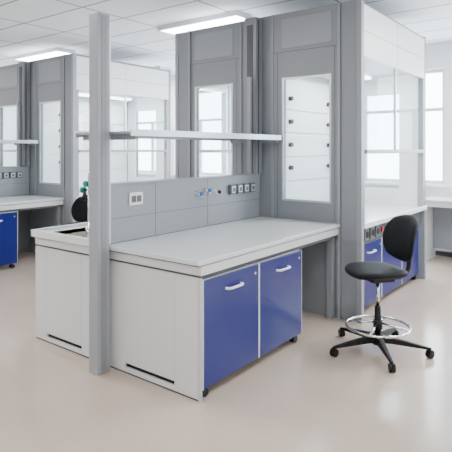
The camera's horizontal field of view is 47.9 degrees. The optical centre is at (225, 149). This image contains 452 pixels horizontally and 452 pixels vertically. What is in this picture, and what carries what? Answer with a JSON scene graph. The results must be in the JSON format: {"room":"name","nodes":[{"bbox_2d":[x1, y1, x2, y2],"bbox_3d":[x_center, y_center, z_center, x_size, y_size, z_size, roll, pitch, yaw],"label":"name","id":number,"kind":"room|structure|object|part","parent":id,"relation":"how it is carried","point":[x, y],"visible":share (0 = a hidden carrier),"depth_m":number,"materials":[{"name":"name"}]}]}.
{"room":"laboratory","nodes":[
{"label":"laboratory","id":0,"kind":"room"},
{"bbox_2d":[3,106,15,165],"bbox_3d":[-8.626,-0.010,10.245,0.150,3.420,10.900,0,0,37],"label":"window","id":1,"kind":"structure","parent":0,"point":[9,113],"depth_m":13.75,"materials":[{"name":"glass"}]},
{"bbox_2d":[0,251,451,451],"bbox_3d":[-2.400,1.650,5.422,15.600,0.100,10.500,0,0,37],"label":"floor","id":2,"kind":"structure","parent":0,"point":[298,396],"depth_m":3.32,"materials":[{"name":"plastic"}]},
{"bbox_2d":[0,64,17,165],"bbox_3d":[-2.997,0.100,9.226,1.150,3.000,2.054,0,0,37],"label":"fume hood","id":3,"kind":"object","parent":2,"relation":"on","point":[9,73],"visible":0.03,"depth_m":8.43,"materials":[{"name":"silver metal"}]},
{"bbox_3d":[-3.601,-1.190,8.412,0.560,0.300,0.008,0,0,37],"label":"panel","id":4,"kind":"part","parent":3,"relation":"part of","materials":[{"name":"grey metal"}]},
{"bbox_2d":[0,61,63,268],"bbox_3d":[-3.778,0.110,7.168,1.932,2.980,2.180,0,0,37],"label":"lab bench","id":5,"kind":"object","parent":2,"relation":"on","point":[16,201],"visible":0.97,"depth_m":7.77,"materials":[{"name":"grey ceramic"}]},
{"bbox_3d":[-3.022,1.183,6.650,0.020,0.687,0.627,0,0,37],"label":"door","id":6,"kind":"part","parent":5,"relation":"part of","materials":[{"name":"blue laminate"}]},
{"bbox_2d":[0,172,21,178],"bbox_3d":[-3.294,0.383,7.727,0.040,0.095,0.415,0,0,37],"label":"outlet","id":7,"kind":"object","parent":5,"relation":"attached to","point":[3,175],"depth_m":7.74,"materials":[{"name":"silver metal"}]},
{"bbox_3d":[-3.740,1.166,7.259,0.060,0.868,1.990,0,0,37],"label":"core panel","id":8,"kind":"part","parent":5,"relation":"part of","materials":[{"name":"grey metal"}]},
{"bbox_3d":[-3.168,-0.565,7.999,0.150,1.630,0.120,0,0,37],"label":"post","id":9,"kind":"part","parent":5,"relation":"part of","materials":[{"name":"grey metal"}]},
{"bbox_3d":[-3.740,0.778,7.215,1.830,0.093,2.040,0,0,37],"label":"shadow rail","id":10,"kind":"part","parent":5,"relation":"part of","materials":[{"name":"grey"}]},
{"bbox_2d":[0,194,63,205],"bbox_3d":[-3.360,0.716,6.924,0.910,0.032,2.060,0,0,37],"label":"countertop","id":11,"kind":"structure","parent":5,"relation":"on","point":[18,199],"depth_m":7.27,"materials":[{"name":"white laminate"}]},
{"bbox_2d":[55,194,87,225],"bbox_3d":[-1.948,1.081,6.698,0.804,1.039,0.776,0,0,35],"label":"swivel chair","id":12,"kind":"object","parent":2,"relation":"on","point":[79,210],"visible":0.21,"depth_m":6.45,"materials":[{"name":"black fabric"}]},
{"bbox_3d":[-1.991,0.999,6.682,0.430,0.069,0.450,0,0,35],"label":"seat","id":13,"kind":"part","parent":12,"relation":"part of","materials":[{"name":"black plastic"}]},
{"bbox_3d":[-1.779,0.745,6.536,0.139,0.370,0.420,0,0,35],"label":"backrest","id":14,"kind":"part","parent":12,"relation":"part of","materials":[{"name":"black fabric"}]},
{"bbox_2d":[29,53,170,252],"bbox_3d":[-2.036,0.100,8.491,1.150,3.000,2.054,0,0,37],"label":"fume hood","id":15,"kind":"object","parent":2,"relation":"on","point":[59,85],"visible":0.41,"depth_m":8.04,"materials":[{"name":"silver metal"}]},
{"bbox_3d":[-2.663,-1.190,7.696,0.560,0.300,0.008,0,0,37],"label":"panel","id":16,"kind":"part","parent":15,"relation":"part of","materials":[{"name":"grey metal"}]},
{"bbox_2d":[79,93,131,100],"bbox_3d":[-2.051,-0.887,8.554,0.150,0.025,1.100,0,0,37],"label":"lamp","id":17,"kind":"object","parent":15,"relation":"attached to","point":[80,94],"depth_m":8.65,"materials":[{"name":"white"}]},
{"bbox_3d":[-1.605,0.015,8.170,0.075,0.040,1.830,0,0,37],"label":"sash rail","id":18,"kind":"part","parent":15,"relation":"part of","materials":[{"name":"grey metal"}]},
{"bbox_2d":[31,12,339,402],"bbox_3d":[-0.322,0.110,4.526,1.932,2.980,2.180,0,0,37],"label":"lab bench","id":19,"kind":"object","parent":2,"relation":"on","point":[177,285],"visible":1,"depth_m":3.75,"materials":[{"name":"white laminate"}]},
{"bbox_3d":[-1.289,1.202,4.093,0.830,0.773,0.018,0,0,37],"label":"panel","id":20,"kind":"part","parent":19,"relation":"part of","materials":[{"name":"grey laminate"}]},
{"bbox_2d":[53,227,85,237],"bbox_3d":[-1.114,0.757,4.338,0.580,0.125,0.480,0,0,37],"label":"basin","id":21,"kind":"object","parent":19,"relation":"in","point":[79,232],"depth_m":4.50,"materials":[{"name":"grey ceramic"}]},
{"bbox_2d":[80,181,88,200],"bbox_3d":[-1.225,0.365,4.523,0.200,0.182,0.078,0,0,37],"label":"tap","id":22,"kind":"object","parent":19,"relation":"on","point":[83,190],"depth_m":4.54,"materials":[{"name":"green plastic"}]},
{"bbox_2d":[83,173,88,237],"bbox_3d":[-1.211,0.505,4.471,0.225,0.610,0.143,0,0,37],"label":"water tap","id":23,"kind":"object","parent":19,"relation":"on","point":[86,183],"depth_m":4.52,"materials":[{"name":"silver metal"}]},
{"bbox_2d":[110,131,129,134],"bbox_3d":[-0.173,-0.125,4.482,0.280,0.020,2.030,0,0,37],"label":"shelf","id":24,"kind":"object","parent":19,"relation":"attached to","point":[111,132],"depth_m":3.68,"materials":[{"name":"grey metal"}]},
{"bbox_3d":[-0.704,0.380,3.974,0.014,0.100,0.140,0,0,37],"label":"socket plate","id":25,"kind":"part","parent":19,"relation":"part of","materials":[{"name":"white plastic"}]},
{"bbox_2d":[76,132,221,138],"bbox_3d":[-0.444,-0.125,4.688,0.280,0.020,2.030,0,0,37],"label":"shelf","id":26,"kind":"object","parent":19,"relation":"attached to","point":[85,135],"depth_m":4.59,"materials":[{"name":"white metal"}]},
{"bbox_3d":[-0.513,1.202,3.500,0.863,0.773,0.018,0,0,37],"label":"panel","id":27,"kind":"part","parent":19,"relation":"part of","materials":[{"name":"grey laminate"}]},
{"bbox_3d":[-0.284,0.778,4.573,1.830,0.093,2.040,0,0,37],"label":"shadow rail","id":28,"kind":"part","parent":19,"relation":"part of","materials":[{"name":"grey laminate"}]},
{"bbox_3d":[-0.163,1.208,3.233,0.018,0.785,0.021,0,0,37],"label":"corner post","id":29,"kind":"part","parent":19,"relation":"part of","materials":[{"name":"silver metal"}]},
{"bbox_2d":[195,187,220,198],"bbox_3d":[-0.157,0.387,4.639,0.076,0.093,0.308,0,0,37],"label":"tap","id":30,"kind":"object","parent":19,"relation":"on","point":[200,192],"depth_m":4.65,"materials":[{"name":"blue plastic"}]},
{"bbox_2d":[110,216,339,266],"bbox_3d":[0.096,0.716,4.282,0.910,0.032,2.060,0,0,37],"label":"countertop","id":31,"kind":"structure","parent":19,"relation":"on","point":[206,245],"depth_m":3.94,"materials":[{"name":"white laminate"}]},
{"bbox_3d":[0.042,1.183,3.496,0.020,0.687,0.627,0,0,37],"label":"door","id":32,"kind":"part","parent":19,"relation":"part of","materials":[{"name":"blue laminate"}]},
{"bbox_3d":[0.065,0.930,3.478,0.044,0.019,0.188,0,0,37],"label":"handle","id":33,"kind":"part","parent":19,"relation":"part of","materials":[{"name":"white laminate"}]},
{"bbox_2d":[228,182,254,193],"bbox_3d":[0.162,0.383,5.085,0.040,0.095,0.415,0,0,37],"label":"outlet","id":34,"kind":"object","parent":19,"relation":"attached to","point":[233,187],"depth_m":5.05,"materials":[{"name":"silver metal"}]},
{"bbox_3d":[0.288,-0.565,5.357,0.150,1.630,0.120,0,0,37],"label":"post","id":35,"kind":"part","parent":19,"relation":"part of","materials":[{"name":"grey metal"}]},
{"bbox_3d":[0.434,1.183,4.008,0.020,0.687,0.627,0,0,37],"label":"door","id":36,"kind":"part","parent":19,"relation":"part of","materials":[{"name":"blue laminate"}]},
{"bbox_3d":[0.457,0.930,3.990,0.044,0.019,0.188,0,0,37],"label":"handle","id":37,"kind":"part","parent":19,"relation":"part of","materials":[{"name":"white laminate"}]},
{"bbox_2d":[175,21,243,177],"bbox_3d":[0.458,0.100,6.584,1.150,3.000,2.054,0,0,37],"label":"fume hood","id":38,"kind":"object","parent":2,"relation":"on","point":[210,57],"visible":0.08,"depth_m":5.86,"materials":[{"name":"silver metal"}]},
{"bbox_3d":[-0.145,-1.190,5.770,0.560,0.300,0.008,0,0,37],"label":"panel","id":39,"kind":"part","parent":38,"relation":"part of","materials":[{"name":"grey metal"}]},
{"bbox_3d":[0.035,0.015,6.915,0.075,0.040,1.830,0,0,37],"label":"sash rail","id":40,"kind":"part","parent":38,"relation":"part of","materials":[{"name":"grey metal"}]},
{"bbox_2d":[260,0,426,322],"bbox_3d":[1.420,0.100,5.849,1.150,3.000,2.054,0,0,37],"label":"fume hood","id":41,"kind":"object","parent":2,"relation":"on","point":[320,65],"visible":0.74,"depth_m":5.23,"materials":[{"name":"silver metal"}]},
{"bbox_3d":[0.792,-1.190,5.054,0.560,0.300,0.008,0,0,37],"label":"panel","id":42,"kind":"part","parent":41,"relation":"part of","materials":[{"name":"grey metal"}]},
{"bbox_3d":[1.426,1.220,5.059,0.020,0.612,0.612,0,0,37],"label":"door","id":43,"kind":"part","parent":41,"relation":"part of","materials":[{"name":"blue laminate"}]},
{"bbox_2d":[365,203,418,222],"bbox_3d":[1.427,0.716,5.851,1.100,0.032,1.930,0,0,37],"label":"countertop","id":44,"kind":"structure","parent":41,"relation":"on","point":[373,211],"depth_m":5.89,"materials":[{"name":"white laminate"}]},
{"bbox_3d":[1.808,1.220,5.559,0.020,0.612,0.612,0,0,37],"label":"door","id":45,"kind":"part","parent":41,"relation":"part of","materials":[{"name":"blue laminate"}]},
{"bbox_3d":[1.850,0.015,5.528,0.075,0.040,1.830,0,0,37],"label":"sash rail","id":46,"kind":"part","parent":41,"relation":"part of","materials":[{"name":"white metal"}]},
{"bbox_3d":[2.191,1.220,6.060,0.020,0.612,0.612,0,0,37],"label":"door","id":47,"kind":"part","parent":41,"relation":"part of","materials":[{"name":"blue laminate"}]},
{"bbox_2d":[330,215,434,372],"bbox_3d":[1.174,1.063,4.037,0.772,1.074,0.801,0,0,-15],"label":"swivel chair","id":48,"kind":"object","parent":2,"relation":"on","point":[399,234],"visible":1,"depth_m":4.01,"materials":[{"name":"black plastic"}]},
{"bbox_3d":[1.188,0.964,4.044,0.430,0.069,0.450,0,0,-15],"label":"seat","id":49,"kind":"part","parent":48,"relation":"part of","materials":[{"name":"black plastic"}]},
{"bbox_3d":[1.208,1.137,4.049,0.030,0.205,0.030,0,0,-15],"label":"gas lift rod","id":50,"kind":"part","parent":48,"relation":"part of","materials":[{"name":"silver metal"}]},
{"bbox_3d":[1.436,0.710,4.111,0.139,0.370,0.420,0,0,-15],"label":"backrest","id":51,"kind":"part","parent":48,"relation":"part of","materials":[{"name":"black plastic"}]},
{"bbox_2d":[426,196,451,260],"bbox_3d":[4.056,1.150,6.639,2.820,0.900,0.635,0,0,37],"label":"desk","id":52,"kind":"object","parent":2,"relation":"on","point":[439,209],"visible":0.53,"depth_m":7.44,"materials":[{"name":"grey laminate"}]},
{"bbox_3d":[4.133,1.125,6.740,2.680,0.650,0.020,0,0,37],"label":"modesty panel","id":53,"kind":"part","parent":52,"relation":"part of","materials":[{"name":"grey metal"}]},
{"bbox_2d":[0,0,451,75],"bbox_3d":[-2.400,-1.670,5.422,15.600,0.100,10.500,0,0,37],"label":"ceiling","id":54,"kind":"structure","parent":0,"point":[26,26],"depth_m":6.27,"materials":[{"name":"tile"}]},
{"bbox_2d":[13,47,74,61],"bbox_3d":[-3.065,-1.590,8.537,1.290,0.060,0.340,0,0,37],"label":"ceiling light","id":55,"kind":"object","parent":54,"relation":"attached to","point":[56,51],"depth_m":8.39,"materials":[{"name":"white plastic"}]},
{"bbox_2d":[152,66,171,70],"bbox_3d":[-1.680,-1.590,10.348,1.290,0.060,0.340,0,0,37],"label":"ceiling light","id":56,"kind":"object","parent":54,"relation":"attached to","point":[159,67],"depth_m":9.92,"materials":[{"name":"white plastic"}]},
{"bbox_2d":[157,10,252,34],"bbox_3d":[-0.285,-1.590,6.411,1.290,0.060,0.340,0,0,37],"label":"ceiling light","id":57,"kind":"object","parent":54,"relation":"attached to","point":[234,16],"depth_m":6.31,"materials":[{"name":"white plastic"}]},
{"bbox_2d":[139,42,451,251],"bbox_3d":[0.865,-0.010,9.692,15.600,3.420,0.250,0,0,37],"label":"wall","id":58,"kind":"structure","parent":0,"point":[439,55],"depth_m":7.75,"materials":[{"name":"white paint"}]},
{"bbox_2d":[139,121,155,172],"bbox_3d":[-1.665,-0.360,11.620,1.300,1.760,0.060,0,0,37],"label":"frame","id":59,"kind":"object","parent":58,"relation":"attached to","point":[152,123],"visible":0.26,"depth_m":11.61,"materials":[{"name":"white"}]},
{"bbox_2d":[199,89,220,174],"bbox_3d":[-0.536,-0.360,10.757,1.300,1.760,0.060,0,0,37],"label":"frame","id":60,"kind":"object","parent":58,"relation":"attached to","point":[201,121],"visible":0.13,"depth_m":10.72,"materials":[{"name":"white"}]},
{"bbox_2d":[229,153,230,174],"bbox_3d":[0.592,-0.360,9.895,1.300,1.760,0.060,0,0,37],"label":"frame","id":61,"kind":"object","parent":58,"relation":"attached to","point":[229,153],"visible":0.02,"depth_m":10.25,"materials":[{"name":"white"}]},
{"bbox_2d":[139,173,451,187],"bbox_3d":[0.777,0.550,9.577,15.600,0.040,0.040,0,0,37],"label":"trim","id":62,"kind":"structure","parent":58,"relation":"attached to","point":[366,183],"depth_m":8.16,"materials":[{"name":"white laminate"}]},
{"bbox_2d":[365,69,443,183],"bbox_3d":[2.848,-0.360,8.170,1.300,1.760,0.060,0,0,37],"label":"frame","id":63,"kind":"object","parent":58,"relation":"attached to","point":[367,112],"visible":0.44,"depth_m":8.20,"materials":[{"name":"white"}]},
{"bbox_2d":[435,250,451,256],"bbox_3d":[0.785,1.565,9.588,15.600,0.070,0.012,0,0,37],"label":"baseboard","id":64,"kind":"structure","parent":58,"relation":"attached to","point":[440,253],"depth_m":7.67,"materials":[{"name":"grey"}]}
]}

